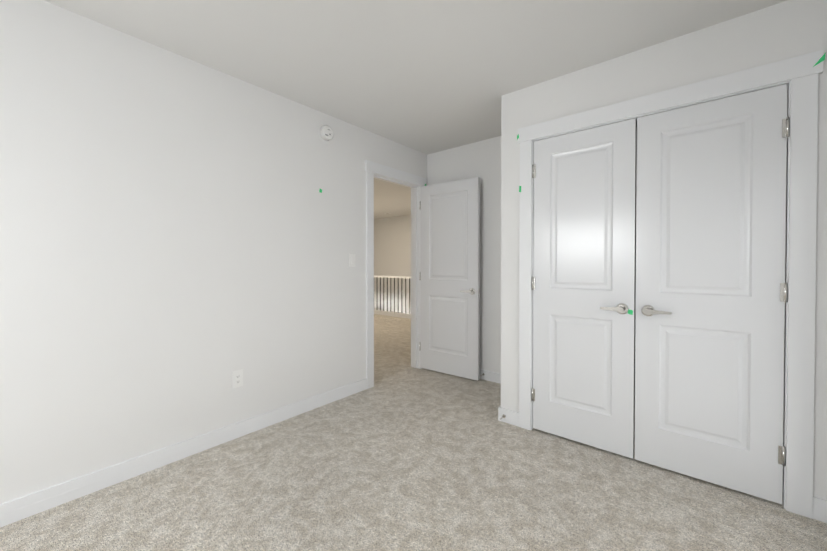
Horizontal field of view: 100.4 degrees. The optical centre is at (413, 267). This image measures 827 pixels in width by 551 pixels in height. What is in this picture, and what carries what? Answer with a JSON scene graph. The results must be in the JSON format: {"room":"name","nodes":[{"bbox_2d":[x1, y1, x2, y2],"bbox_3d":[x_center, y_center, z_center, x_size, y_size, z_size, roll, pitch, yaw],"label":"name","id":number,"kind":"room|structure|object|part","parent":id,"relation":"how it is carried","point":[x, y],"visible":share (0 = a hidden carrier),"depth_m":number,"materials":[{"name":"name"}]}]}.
{"room":"empty bedroom","nodes":[
{"label":"empty bedroom","id":0,"kind":"room"},
{"bbox_2d":[0,0,426,503],"bbox_3d":[-0.317,-0.076,3.495,0.115,2.440,8.615,1,1,40],"label":"wall","id":1,"kind":"structure","parent":0,"point":[182,238],"depth_m":1.98,"materials":[{"name":"paint"}]},
{"bbox_2d":[0,378,366,527],"bbox_3d":[-1.692,1.114,1.748,0.016,0.100,3.920,1,1,40],"label":"baseboard","id":2,"kind":"structure","parent":1,"relation":"attached to","point":[21,508],"depth_m":1.97,"materials":[{"name":"white paint"}]},
{"bbox_2d":[232,369,242,387],"bbox_3d":[-1.196,0.757,2.347,0.009,0.115,0.070,1,1,40],"label":"duplex electrical outlet","id":3,"kind":"object","parent":1,"relation":"attached to","point":[237,378],"visible":1,"depth_m":2.34,"materials":[{"name":"white plastic"}]},
{"bbox_2d":[320,125,332,140],"bbox_3d":[-0.722,-1.124,2.874,0.038,0.122,0.122,1,1,40],"label":"smoke detector","id":4,"kind":"object","parent":1,"relation":"attached to","point":[326,132],"visible":1,"depth_m":2.86,"materials":[{"name":"white plastic"}]},
{"bbox_2d":[349,254,354,266],"bbox_3d":[-0.550,-0.067,3.114,0.013,0.115,0.070,1,1,40],"label":"light switch","id":5,"kind":"object","parent":1,"relation":"attached to","point":[351,260],"visible":1,"depth_m":3.10,"materials":[{"name":"white plastic"}]},
{"bbox_2d":[365,160,426,388],"bbox_3d":[-0.206,0.066,3.631,0.159,2.153,0.920,1,1,40],"label":"door frame","id":6,"kind":"structure","parent":1,"relation":"attached to","point":[372,168],"depth_m":3.56,"materials":[{"name":"white paint"}]},
{"bbox_2d":[374,215,410,312],"bbox_3d":[0.158,0.664,8.779,5.885,4.040,0.115,1,1,40],"label":"wall","id":7,"kind":"structure","parent":0,"point":[392,246],"depth_m":9.30,"materials":[{"name":"paint"}]},
{"bbox_2d":[378,276,410,310],"bbox_3d":[-0.608,0.898,9.334,4.309,3.337,0.012,1,1,40],"label":"trim","id":8,"kind":"structure","parent":7,"relation":"attached to","point":[396,294],"depth_m":9.20,"materials":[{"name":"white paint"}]},
{"bbox_2d":[0,314,826,550],"bbox_3d":[-1.379,1.193,4.454,9.045,0.120,8.715,1,1,40],"label":"floor","id":9,"kind":"structure","parent":0,"point":[402,454],"depth_m":1.76,"materials":[{"name":"carpet"}]},
{"bbox_2d":[374,275,410,318],"bbox_3d":[-0.457,0.605,7.789,4.780,0.980,0.115,1,1,40],"label":"stair railing","id":10,"kind":"object","parent":9,"relation":"on","point":[392,313],"visible":0.15,"depth_m":7.75,"materials":[{"name":"white paint"}]},
{"bbox_2d":[44,0,786,218],"bbox_3d":[-1.482,-1.366,4.391,9.160,0.120,8.930,1,1,40],"label":"ceiling","id":11,"kind":"structure","parent":0,"point":[427,77],"depth_m":1.98,"materials":[{"name":"paint"}]},
{"bbox_2d":[427,124,636,414],"bbox_3d":[1.368,-0.071,3.053,3.045,2.440,0.115,1,1,40],"label":"wall","id":12,"kind":"structure","parent":0,"point":[481,160],"depth_m":3.50,"materials":[{"name":"paint"}]},
{"bbox_2d":[420,177,479,380],"bbox_3d":[0.370,0.113,3.663,0.728,2.030,0.147,0,1,38],"label":"entry door","id":13,"kind":"structure","parent":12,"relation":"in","point":[450,251],"depth_m":3.63,"materials":[{"name":"white paint"}]},
{"bbox_3d":[0.543,0.239,3.474,0.144,0.065,0.056,0,1,38],"label":"lever","id":14,"kind":"part","parent":13,"relation":"part of","materials":[{"name":"silver metal"}]},
{"bbox_2d":[479,369,500,383],"bbox_3d":[0.638,1.092,3.575,1.273,0.102,0.037,1,1,40],"label":"baseboard","id":15,"kind":"structure","parent":12,"relation":"attached to","point":[491,376],"depth_m":3.47,"materials":[{"name":"white paint"}]},
{"bbox_2d":[501,0,826,499],"bbox_3d":[1.334,-0.061,2.107,1.660,2.440,0.115,1,1,40],"label":"wall","id":16,"kind":"structure","parent":0,"point":[787,29],"depth_m":1.91,"materials":[{"name":"paint"}]},
{"bbox_2d":[498,405,518,421],"bbox_3d":[0.877,1.100,2.880,0.017,0.102,0.730,1,1,40],"label":"baseboard","id":17,"kind":"structure","parent":16,"relation":"attached to","point":[508,413],"depth_m":2.57,"materials":[{"name":"white paint"}]},
{"bbox_2d":[531,118,635,458],"bbox_3d":[1.072,0.128,2.241,0.616,2.030,0.091,1,1,40],"label":"closet door","id":18,"kind":"structure","parent":16,"relation":"in","point":[584,255],"depth_m":2.22,"materials":[{"name":"white paint"}]},
{"bbox_3d":[1.220,0.250,2.097,0.144,0.065,0.056,1,1,40],"label":"lever","id":19,"kind":"part","parent":18,"relation":"part of","materials":[{"name":"silver metal"}]},
{"bbox_2d":[518,49,823,518],"bbox_3d":[1.354,0.125,2.093,1.270,2.069,0.117,1,1,40],"label":"door frame","id":20,"kind":"structure","parent":16,"relation":"attached to","point":[788,83],"depth_m":1.68,"materials":[{"name":"white paint"}]},
{"bbox_2d":[635,84,789,503],"bbox_3d":[1.552,0.132,1.843,0.616,2.030,0.091,1,1,40],"label":"closet door","id":21,"kind":"structure","parent":16,"relation":"in","point":[711,292],"depth_m":1.82,"materials":[{"name":"white paint"}]},
{"label":"lever","id":22,"kind":"part","parent":21,"relation":"part of","materials":[{"name":"silver metal"}]},
{"bbox_2d":[813,53,825,66],"bbox_3d":[1.846,-0.946,1.569,0.040,0.055,0.001,1,1,40],"label":"tape","id":23,"kind":"object","parent":16,"relation":"attached to","point":[822,58],"visible":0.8,"depth_m":1.56,"materials":[{"name":"green"}]}
]}

